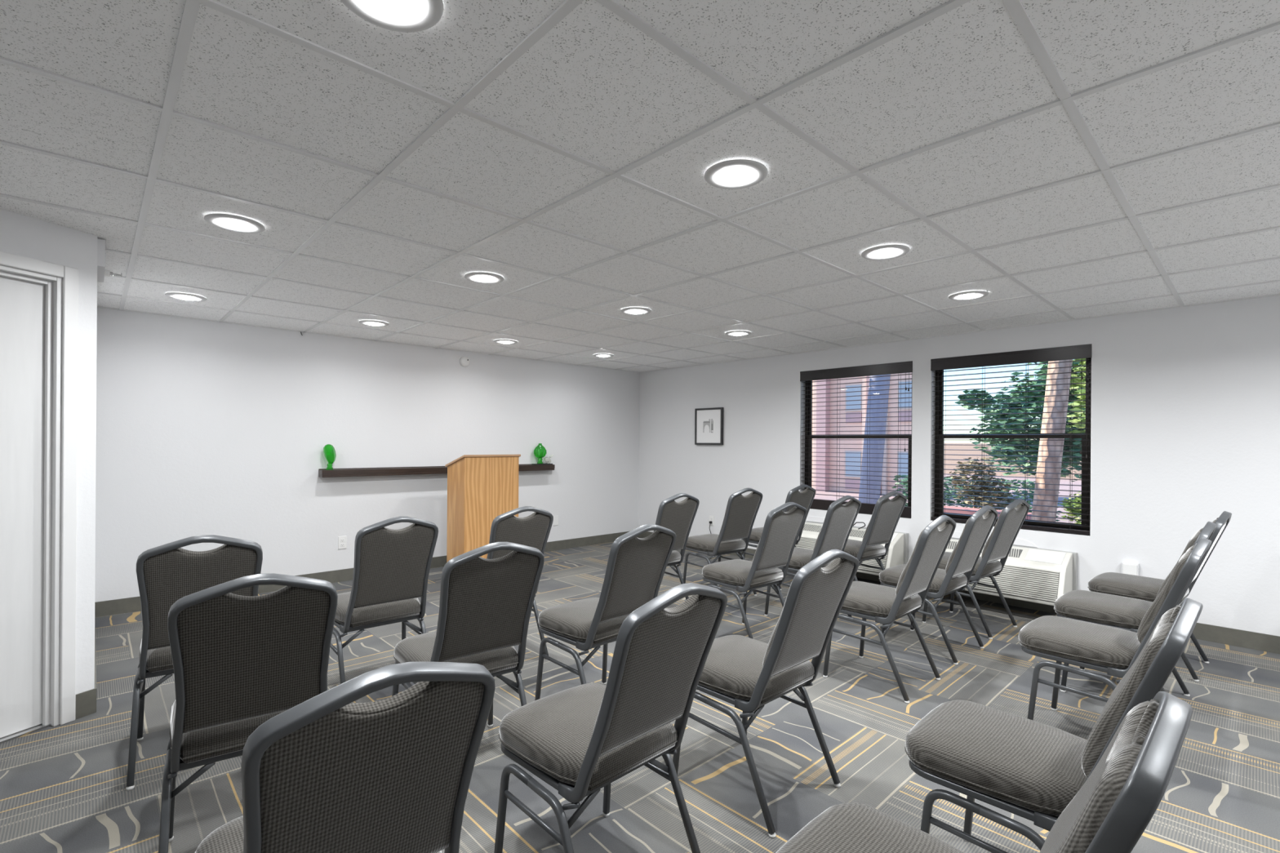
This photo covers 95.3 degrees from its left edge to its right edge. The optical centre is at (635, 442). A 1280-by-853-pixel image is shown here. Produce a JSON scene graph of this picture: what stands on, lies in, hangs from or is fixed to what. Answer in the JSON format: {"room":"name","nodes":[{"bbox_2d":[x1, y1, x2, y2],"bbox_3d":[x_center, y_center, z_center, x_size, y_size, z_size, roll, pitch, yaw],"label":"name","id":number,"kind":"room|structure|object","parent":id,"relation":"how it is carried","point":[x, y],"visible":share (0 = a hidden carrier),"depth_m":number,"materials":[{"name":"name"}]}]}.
{"room":"conference room","nodes":[
{"label":"conference room","id":0,"kind":"room"},
{"bbox_2d":[0,208,97,694],"bbox_3d":[-3.161,0.143,2.527,1.236,2.320,3.692,0,0,-9],"label":"wall","id":1,"kind":"structure","parent":0,"point":[22,235],"depth_m":2.74,"materials":[{"name":"white paint"}]},
{"bbox_2d":[0,250,78,743],"bbox_3d":[-2.817,0.238,2.283,0.153,2.095,0.952,0,0,20],"label":"door","id":2,"kind":"structure","parent":1,"relation":"in","point":[39,299],"depth_m":2.62,"materials":[{"name":"paint"}]},
{"bbox_2d":[75,620,96,719],"bbox_3d":[-3.107,1.226,2.538,1.129,0.115,3.684,0,0,-9],"label":"baseboard","id":3,"kind":"structure","parent":1,"relation":"attached to","point":[86,701],"depth_m":2.75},
{"bbox_2d":[97,238,105,282],"bbox_3d":[-2.713,-0.919,2.960,0.028,0.130,0.390,0,0,-43],"label":"trim","id":4,"kind":"structure","parent":1,"relation":"attached to","point":[100,242],"depth_m":2.82,"materials":[{"name":"white paint"}]},
{"bbox_2d":[104,269,121,276],"bbox_3d":[-2.773,-0.892,3.075,0.098,0.072,0.072,0,0,-43],"label":"sprinkler","id":5,"kind":"object","parent":1,"relation":"attached to","point":[107,273],"visible":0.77,"depth_m":3.06,"materials":[{"name":"white metal"}]},
{"bbox_2d":[94,307,639,602],"bbox_3d":[-1.996,0.151,6.238,5.802,2.320,0.200,0,0,-43],"label":"wall","id":6,"kind":"structure","parent":0,"point":[203,427],"depth_m":5.25,"materials":[{"name":"white paint"}]},
{"bbox_2d":[337,536,346,549],"bbox_3d":[-2.725,0.925,5.420,0.072,0.116,0.008,0,0,-43],"label":"wall outlet","id":7,"kind":"object","parent":6,"relation":"attached to","point":[342,540],"visible":1,"depth_m":5.42,"materials":[{"name":"white plastic"}]},
{"bbox_2d":[94,531,638,617],"bbox_3d":[-1.964,1.236,6.132,5.471,0.111,0.009,0,0,-43],"label":"baseboard","id":8,"kind":"structure","parent":6,"relation":"attached to","point":[104,608],"depth_m":5.36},
{"bbox_2d":[318,463,555,477],"bbox_3d":[-1.902,0.279,6.114,2.552,0.074,0.110,0,0,-43],"label":"wall shelf","id":9,"kind":"object","parent":6,"relation":"attached to","point":[353,472],"visible":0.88,"depth_m":5.66,"materials":[{"name":"brown wood"}]},
{"bbox_2d":[323,444,336,470],"bbox_3d":[-2.777,0.127,5.297,0.106,0.233,0.082,0,0,-43],"label":"glass ornament","id":10,"kind":"object","parent":9,"relation":"on","point":[329,451],"visible":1,"depth_m":5.27,"materials":[{"name":"green glass"}]},
{"bbox_2d":[533,443,546,463],"bbox_3d":[-1.122,0.123,6.842,0.165,0.238,0.115,0,0,-27],"label":"glass ornament","id":11,"kind":"object","parent":9,"relation":"on","point":[540,451],"visible":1,"depth_m":6.81,"materials":[{"name":"green glass"}]},
{"bbox_2d":[532,463,552,465],"bbox_3d":[-1.099,0.250,6.864,0.245,0.012,0.074,0,0,-43],"label":"plinth","id":12,"kind":"object","parent":9,"relation":"on","point":[532,464],"visible":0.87,"depth_m":6.79,"materials":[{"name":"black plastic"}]},
{"bbox_2d":[543,454,553,463],"bbox_3d":[-1.031,0.189,6.927,0.135,0.109,0.052,0,0,-43],"label":"glass figurine","id":13,"kind":"object","parent":9,"relation":"on","point":[547,460],"visible":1,"depth_m":6.90,"materials":[{"name":"white"}]},
{"bbox_2d":[459,355,470,366],"bbox_3d":[-1.821,-0.871,6.231,0.112,0.112,0.039,0,0,-43],"label":"smoke detector","id":14,"kind":"object","parent":6,"relation":"attached to","point":[464,361],"visible":1,"depth_m":6.21,"materials":[{"name":"white plastic"}]},
{"bbox_2d":[553,515,558,525],"bbox_3d":[-0.968,0.940,7.061,0.072,0.116,0.006,0,0,-43],"label":"wall outlet","id":15,"kind":"object","parent":6,"relation":"attached to","point":[555,517],"visible":0.87,"depth_m":7.06,"materials":[{"name":"white plastic"}]},
{"bbox_2d":[0,0,1279,372],"bbox_3d":[-0.458,-1.032,2.483,8.790,0.114,7.877,0,0,-43],"label":"ceiling","id":16,"kind":"structure","parent":0,"point":[597,88],"depth_m":1.99,"materials":[{"name":"tile"}]},
{"bbox_2d":[164,292,207,301],"bbox_3d":[-3.030,-0.977,3.933,0.226,0.019,0.226,0,0,-43],"label":"recessed light","id":17,"kind":"object","parent":16,"relation":"in","point":[183,296],"visible":1,"depth_m":3.90,"materials":[{"name":"grey plastic"}]},
{"bbox_2d":[204,213,265,233],"bbox_3d":[-1.782,-0.968,2.596,0.226,0.019,0.226,0,0,-43],"label":"recessed light","id":18,"kind":"object","parent":16,"relation":"in","point":[233,223],"visible":1,"depth_m":2.57,"materials":[{"name":"grey plastic"}]},
{"bbox_2d":[358,320,388,326],"bbox_3d":[-2.138,-0.971,4.765,0.226,0.019,0.226,0,0,-43],"label":"recessed light","id":19,"kind":"object","parent":16,"relation":"in","point":[369,322],"visible":1,"depth_m":4.72,"materials":[{"name":"grey plastic"}]},
{"bbox_2d":[340,0,443,32],"bbox_3d":[-0.534,-0.960,1.260,0.226,0.019,0.226,0,0,-43],"label":"recessed light","id":20,"kind":"object","parent":16,"relation":"in","point":[398,15],"visible":1,"depth_m":1.30,"materials":[{"name":"grey plastic"}]},
{"bbox_2d":[464,271,503,284],"bbox_3d":[-0.890,-0.962,3.428,0.226,0.019,0.226,0,0,-43],"label":"recessed light","id":21,"kind":"object","parent":16,"relation":"in","point":[476,277],"visible":1,"depth_m":3.40,"materials":[{"name":"grey plastic"}]},
{"bbox_2d":[493,339,517,343],"bbox_3d":[-1.247,-0.965,5.597,0.226,0.019,0.226,0,0,-43],"label":"recessed light","id":22,"kind":"object","parent":16,"relation":"in","point":[500,341],"visible":1,"depth_m":5.56,"materials":[{"name":"grey plastic"}]},
{"bbox_2d":[593,353,613,357],"bbox_3d":[-0.356,-0.958,6.429,0.226,0.019,0.226,0,0,-43],"label":"recessed light","id":23,"kind":"object","parent":16,"relation":"in","point":[602,355],"visible":1,"depth_m":6.39,"materials":[{"name":"grey plastic"}]},
{"bbox_2d":[620,306,651,315],"bbox_3d":[0.001,-0.956,4.260,0.226,0.019,0.226,0,0,-43],"label":"recessed light","id":24,"kind":"object","parent":16,"relation":"in","point":[633,310],"visible":1,"depth_m":4.22,"materials":[{"name":"grey plastic"}]},
{"bbox_2d":[0,0,1279,372],"bbox_3d":[-0.544,-0.972,2.048,9.010,0.006,7.897,0,0,-43],"label":"grid","id":25,"kind":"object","parent":16,"relation":"attached to","point":[1017,11],"depth_m":2.18,"materials":[{"name":"silver metal"}]},
{"bbox_2d":[703,159,768,189],"bbox_3d":[0.357,-0.953,2.091,0.226,0.019,0.226,0,0,-43],"label":"recessed light","id":26,"kind":"object","parent":16,"relation":"in","point":[735,174],"visible":1,"depth_m":2.07,"materials":[{"name":"grey plastic"}]},
{"bbox_2d":[724,330,751,336],"bbox_3d":[0.892,-0.950,5.092,0.226,0.019,0.226,0,0,-43],"label":"recessed light","id":27,"kind":"object","parent":16,"relation":"in","point":[734,333],"visible":1,"depth_m":5.06,"materials":[{"name":"grey plastic"}]},
{"bbox_2d":[861,244,910,260],"bbox_3d":[1.249,-0.947,2.923,0.226,0.019,0.226,0,0,-43],"label":"recessed light","id":28,"kind":"object","parent":16,"relation":"in","point":[892,251],"visible":1,"depth_m":2.89,"materials":[{"name":"grey plastic"}]},
{"bbox_2d":[948,290,988,300],"bbox_3d":[2.140,-0.941,3.755,0.226,0.019,0.226,0,0,-43],"label":"recessed light","id":29,"kind":"object","parent":16,"relation":"in","point":[966,295],"visible":1,"depth_m":3.72,"materials":[{"name":"grey plastic"}]},
{"bbox_2d":[0,542,1279,852],"bbox_3d":[-0.475,1.352,2.483,8.790,0.100,7.877,0,0,-43],"label":"floor","id":30,"kind":"structure","parent":0,"point":[63,787],"depth_m":2.45,"materials":[{"name":"carpet"}]},
{"bbox_2d":[125,534,262,791],"bbox_3d":[-1.828,0.821,2.463,0.463,0.942,0.630,0,0,-36],"label":"banquet chair","id":31,"kind":"object","parent":30,"relation":"on","point":[168,573],"visible":0.54,"depth_m":2.24,"materials":[{"name":"grey fabric"}]},
{"bbox_2d":[158,573,337,852],"bbox_3d":[-1.194,0.826,1.823,0.463,0.942,0.630,0,0,-35],"label":"banquet chair","id":32,"kind":"object","parent":30,"relation":"on","point":[240,663],"visible":0.88,"depth_m":1.64,"materials":[{"name":"grey fabric"}]},
{"bbox_2d":[195,662,495,852],"bbox_3d":[-0.595,0.830,1.162,0.463,0.942,0.630,0,0,-42],"label":"banquet chair","id":33,"kind":"object","parent":30,"relation":"on","point":[329,772],"visible":1,"depth_m":0.97,"materials":[{"name":"grey fabric"}]},
{"bbox_2d":[330,516,438,684],"bbox_3d":[-1.335,0.825,3.039,0.463,0.942,0.630,0,0,-42],"label":"banquet chair","id":34,"kind":"object","parent":30,"relation":"on","point":[392,567],"visible":0.82,"depth_m":2.88,"materials":[{"name":"grey fabric"}]},
{"bbox_2d":[391,542,544,727],"bbox_3d":[-0.682,0.829,2.347,0.463,0.942,0.630,0,0,-38],"label":"banquet chair","id":35,"kind":"object","parent":30,"relation":"on","point":[486,605],"visible":0.77,"depth_m":2.19,"materials":[{"name":"grey fabric"}]},
{"bbox_2d":[444,454,520,562],"bbox_3d":[-1.436,0.700,5.487,0.581,1.189,0.375,0,0,-43],"label":"lectern","id":36,"kind":"object","parent":30,"relation":"on","point":[481,488],"visible":0.62,"depth_m":5.31,"materials":[{"name":"brown wood"}]},
{"bbox_2d":[486,506,553,659],"bbox_3d":[-0.823,0.828,3.523,0.463,0.942,0.630,0,0,-43],"label":"banquet chair","id":37,"kind":"object","parent":30,"relation":"on","point":[533,530],"visible":0.27,"depth_m":3.33,"materials":[{"name":"grey fabric"}]},
{"bbox_2d":[534,524,675,700],"bbox_3d":[-0.150,0.833,2.825,0.463,0.942,0.630,0,0,-45],"label":"banquet chair","id":38,"kind":"object","parent":30,"relation":"on","point":[636,566],"visible":0.88,"depth_m":2.68,"materials":[{"name":"grey fabric"}]},
{"bbox_2d":[493,582,727,852],"bbox_3d":[-0.083,0.834,1.714,0.463,0.942,0.630,0,0,-44],"label":"banquet chair","id":39,"kind":"object","parent":30,"relation":"on","point":[579,740],"visible":1,"depth_m":1.59,"materials":[{"name":"grey fabric"}]},
{"bbox_2d":[653,493,699,599],"bbox_3d":[0.141,0.835,4.474,0.463,0.942,0.630,0,0,-41],"label":"banquet chair","id":40,"kind":"object","parent":30,"relation":"on","point":[678,517],"visible":0.52,"depth_m":4.33,"materials":[{"name":"grey fabric"}]},
{"bbox_2d":[683,488,762,595],"bbox_3d":[0.742,0.839,5.037,0.463,0.942,0.630,0,0,-38],"label":"banquet chair","id":41,"kind":"object","parent":30,"relation":"on","point":[741,511],"visible":0.88,"depth_m":4.90,"materials":[{"name":"grey fabric"}]},
{"bbox_2d":[702,502,807,639],"bbox_3d":[0.777,0.840,3.882,0.463,0.942,0.630,0,0,-40],"label":"banquet chair","id":42,"kind":"object","parent":30,"relation":"on","point":[781,530],"visible":0.94,"depth_m":3.74,"materials":[{"name":"grey fabric"}]},
{"bbox_2d":[672,549,858,839],"bbox_3d":[0.482,0.838,2.230,0.463,0.942,0.630,0,0,-42],"label":"banquet chair","id":43,"kind":"object","parent":30,"relation":"on","point":[746,673],"visible":0.88,"depth_m":2.09,"materials":[{"name":"grey fabric"}]},
{"bbox_2d":[741,484,816,591],"bbox_3d":[1.330,0.843,5.492,0.463,0.942,0.630,0,0,-39],"label":"banquet chair","id":44,"kind":"object","parent":30,"relation":"on","point":[805,498],"visible":0.38,"depth_m":5.35,"materials":[{"name":"grey fabric"}]},
{"bbox_2d":[764,495,861,617],"bbox_3d":[1.320,0.843,4.383,0.463,0.942,0.630,0,0,-40],"label":"banquet chair","id":45,"kind":"object","parent":30,"relation":"on","point":[839,520],"visible":0.65,"depth_m":4.22,"materials":[{"name":"grey fabric"}]},
{"bbox_2d":[844,491,906,581],"bbox_3d":[1.855,0.847,4.818,0.463,0.942,0.630,0,0,-36],"label":"banquet chair","id":46,"kind":"object","parent":30,"relation":"on","point":[886,513],"visible":0.68,"depth_m":4.65,"materials":[{"name":"grey fabric"}]},
{"bbox_2d":[822,515,955,703],"bbox_3d":[1.395,0.844,3.242,0.463,0.942,0.630,0,0,-43],"label":"banquet chair","id":47,"kind":"object","parent":30,"relation":"on","point":[884,605],"visible":0.87,"depth_m":3.11,"materials":[{"name":"grey fabric"}]},
{"bbox_2d":[879,505,998,665],"bbox_3d":[1.938,0.848,3.760,0.463,0.942,0.630,0,0,-41],"label":"banquet chair","id":48,"kind":"object","parent":30,"relation":"on","point":[963,558],"visible":0.84,"depth_m":3.60,"materials":[{"name":"grey fabric"}]},
{"bbox_2d":[922,498,1030,639],"bbox_3d":[2.443,0.851,4.221,0.463,0.942,0.630,0,0,-38],"label":"banquet chair","id":49,"kind":"object","parent":30,"relation":"on","point":[999,544],"visible":0.7,"depth_m":4.05,"materials":[{"name":"grey fabric"}]},
{"bbox_2d":[775,691,1191,852],"bbox_3d":[0.562,0.838,1.049,0.463,0.942,0.630,0,0,-44],"label":"banquet chair","id":50,"kind":"object","parent":30,"relation":"on","point":[1111,811],"visible":1,"depth_m":0.81,"materials":[{"name":"grey fabric"}]},
{"bbox_2d":[904,597,1203,852],"bbox_3d":[1.112,0.842,1.600,0.463,0.942,0.630,0,0,-44],"label":"banquet chair","id":51,"kind":"object","parent":30,"relation":"on","point":[1030,770],"visible":0.84,"depth_m":1.52,"materials":[{"name":"grey fabric"}]},
{"bbox_2d":[1017,537,1211,720],"bbox_3d":[2.071,0.849,2.550,0.463,0.942,0.630,0,0,-42],"label":"banquet chair","id":52,"kind":"object","parent":30,"relation":"on","point":[1112,651],"visible":0.84,"depth_m":2.47,"materials":[{"name":"grey fabric"}]},
{"bbox_2d":[1053,521,1217,697],"bbox_3d":[2.600,0.852,3.061,0.463,0.942,0.630,0,0,-42],"label":"banquet chair","id":53,"kind":"object","parent":30,"relation":"on","point":[1125,613],"visible":0.44,"depth_m":3.03,"materials":[{"name":"grey fabric"}]},
{"bbox_2d":[1087,511,1231,682],"bbox_3d":[3.159,0.856,3.537,0.463,0.942,0.630,0,0,-40],"label":"banquet chair","id":54,"kind":"object","parent":30,"relation":"on","point":[1142,588],"visible":0.52,"depth_m":3.49,"materials":[{"name":"grey fabric"}]},
{"bbox_2d":[638,295,1279,636],"bbox_3d":[2.654,0.183,5.362,0.200,2.320,7.427,0,0,-43],"label":"wall","id":55,"kind":"structure","parent":0,"point":[1185,406],"depth_m":4.25,"materials":[{"name":"white paint"}]},
{"bbox_2d":[694,407,724,444],"bbox_3d":[0.888,-0.201,7.085,0.034,0.446,0.424,0,0,-43],"label":"framed picture","id":56,"kind":"object","parent":55,"relation":"attached to","point":[708,422],"visible":1,"depth_m":7.08,"materials":[{"name":"grey"}]},
{"bbox_2d":[709,515,714,525],"bbox_3d":[0.918,0.940,7.063,0.008,0.116,0.072,0,0,-43],"label":"wall outlet","id":57,"kind":"object","parent":55,"relation":"attached to","point":[711,517],"visible":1,"depth_m":7.05,"materials":[{"name":"white plastic"}]},
{"bbox_2d":[795,515,908,575],"bbox_3d":[1.984,0.966,5.633,0.399,0.422,1.110,0,0,-43],"label":"air conditioner","id":58,"kind":"object","parent":55,"relation":"attached to","point":[897,554],"visible":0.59,"depth_m":5.34,"materials":[{"name":"white plastic"}]},
{"bbox_2d":[803,523,865,537],"bbox_3d":[1.918,0.863,5.750,0.110,0.063,0.712,0,0,-43],"label":"grille","id":59,"kind":"object","parent":58,"relation":"attached to","point":[808,527],"depth_m":5.81,"materials":[{"name":"white plastic"}]},
{"bbox_2d":[795,536,888,572],"bbox_3d":[1.877,1.039,5.534,0.107,0.205,1.000,0,0,-43],"label":"grille","id":60,"kind":"object","parent":58,"relation":"attached to","point":[805,542],"depth_m":5.29,"materials":[{"name":"white plastic"}]},
{"bbox_2d":[804,372,912,506],"bbox_3d":[2.224,-0.031,5.853,0.061,1.447,1.153,0,0,-43],"label":"window","id":61,"kind":"structure","parent":55,"relation":"in","point":[806,450],"depth_m":6.21,"materials":[{"name":"brown metal"}]},
{"bbox_2d":[800,360,912,518],"bbox_3d":[2.155,-0.033,5.788,0.070,1.442,1.157,0,0,-43],"label":"window blind","id":62,"kind":"object","parent":61,"relation":"attached to","point":[903,366],"visible":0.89,"depth_m":5.72,"materials":[{"name":"black"}]},
{"bbox_2d":[638,531,1279,653],"bbox_3d":[2.570,1.268,5.290,0.009,0.111,7.427,0,0,-43],"label":"baseboard","id":63,"kind":"structure","parent":55,"relation":"attached to","point":[1218,634],"depth_m":3.90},
{"bbox_2d":[945,531,1077,605],"bbox_3d":[2.841,0.976,4.716,0.399,0.414,1.110,0,0,-43],"label":"air conditioner","id":64,"kind":"object","parent":55,"relation":"attached to","point":[1033,575],"visible":0.34,"depth_m":4.42,"materials":[{"name":"white plastic"}]},
{"bbox_2d":[946,541,1022,557],"bbox_3d":[2.774,0.869,4.832,0.110,0.063,0.712,0,0,-43],"label":"grille","id":65,"kind":"object","parent":64,"relation":"attached to","point":[1015,552],"depth_m":4.63,"materials":[{"name":"white plastic"}]},
{"bbox_2d":[968,564,1059,601],"bbox_3d":[2.733,1.045,4.616,0.107,0.205,1.000,0,0,-43],"label":"grille","id":66,"kind":"object","parent":64,"relation":"attached to","point":[1028,582],"depth_m":4.39,"materials":[{"name":"white plastic"}]},
{"bbox_2d":[934,358,1091,530],"bbox_3d":[3.121,-0.025,4.892,0.061,1.447,1.145,0,0,-43],"label":"window","id":67,"kind":"structure","parent":55,"relation":"in","point":[938,434],"depth_m":4.78,"materials":[{"name":"brown metal"}]},
{"bbox_2d":[930,343,1091,534],"bbox_3d":[3.052,-0.028,4.828,0.070,1.440,1.149,0,0,-43],"label":"window blind","id":68,"kind":"object","parent":67,"relation":"attached to","point":[1082,351],"visible":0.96,"depth_m":4.73,"materials":[{"name":"black"}]},
{"bbox_2d":[1121,561,1139,575],"bbox_3d":[3.560,0.921,4.202,0.050,0.118,0.093,0,0,-43],"label":"outlet box","id":69,"kind":"object","parent":55,"relation":"attached to","point":[1130,568],"visible":0.59,"depth_m":4.18,"materials":[{"name":"white paint"}]},
{"label":"outside","id":70,"kind":"structure","parent":0,"visible":0},
{"bbox_2d":[813,473,1081,523],"bbox_3d":[23.736,2.021,44.870,84.360,0.200,150.000,0,0,-43],"label":"ground","id":71,"kind":"structure","parent":70,"point":[1064,482],"depth_m":20.93,"materials":[{"name":"white concrete"}]},
{"bbox_2d":[811,372,911,496],"bbox_3d":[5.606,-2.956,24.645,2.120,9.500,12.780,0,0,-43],"label":"apartment building","id":72,"kind":"structure","parent":71,"relation":"on","point":[819,446],"depth_m":21.15,"materials":[{"name":"brick"}]},
{"bbox_2d":[858,373,890,503],"bbox_3d":[3.743,-2.755,9.477,1.796,9.072,1.760,0,0,-43],"label":"pine tree","id":73,"kind":"object","parent":71,"relation":"on","point":[877,448],"visible":0.04,"depth_m":9.22,"materials":[{"name":"grey plant"}]},
{"bbox_2d":[892,475,1061,521],"bbox_3d":[6.478,1.240,11.309,0.922,1.170,2.829,0,0,-43],"label":"hedge","id":74,"kind":"object","parent":71,"relation":"on","point":[905,479],"visible":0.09,"depth_m":11.21,"materials":[{"name":"green plant"}]},
{"bbox_2d":[948,457,1015,510],"bbox_3d":[5.898,1.015,9.891,0.738,1.563,1.037,0,0,-43],"label":"shrub","id":75,"kind":"object","parent":71,"relation":"on","point":[970,467],"visible":0.66,"depth_m":9.85,"materials":[{"name":"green plant"}]},
{"bbox_2d":[943,506,1031,519],"bbox_3d":[5.376,1.418,9.192,0.300,0.750,1.500,0,0,-43],"label":"wall","id":76,"kind":"structure","parent":71,"relation":"on","point":[946,507],"depth_m":9.22,"materials":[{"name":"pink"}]},
{"bbox_2d":[943,443,1081,479],"bbox_3d":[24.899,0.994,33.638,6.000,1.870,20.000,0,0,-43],"label":"building","id":77,"kind":"structure","parent":71,"relation":"on","point":[948,446],"depth_m":34.68,"materials":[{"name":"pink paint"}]},
{"bbox_2d":[954,359,1085,481],"bbox_3d":[9.425,-0.831,11.543,2.706,5.304,5.381,0,0,-43],"label":"leafy tree","id":78,"kind":"object","parent":71,"relation":"on","point":[1007,450],"visible":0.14,"depth_m":12.15,"materials":[{"name":"green plant"}]},
{"bbox_2d":[1031,359,1072,521],"bbox_3d":[6.108,-2.525,7.336,1.959,8.646,1.878,0,0,-43],"label":"pine tree","id":79,"kind":"object","parent":71,"relation":"on","point":[1061,364],"visible":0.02,"depth_m":7.53,"materials":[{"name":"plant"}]},
{"bbox_2d":[1058,491,1081,524],"bbox_3d":[6.812,1.241,8.616,0.794,1.122,0.998,0,0,-43],"label":"shrub","id":80,"kind":"object","parent":71,"relation":"on","point":[1077,499],"visible":0.19,"depth_m":8.74,"materials":[{"name":"green plant"}]},
{"bbox_2d":[1066,358,1085,433],"bbox_3d":[8.009,-0.463,9.126,1.664,4.549,2.129,0,0,-43],"label":"leafy tree","id":81,"kind":"object","parent":71,"relation":"on","point":[1077,369],"visible":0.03,"depth_m":9.53,"materials":[{"name":"green plant"}]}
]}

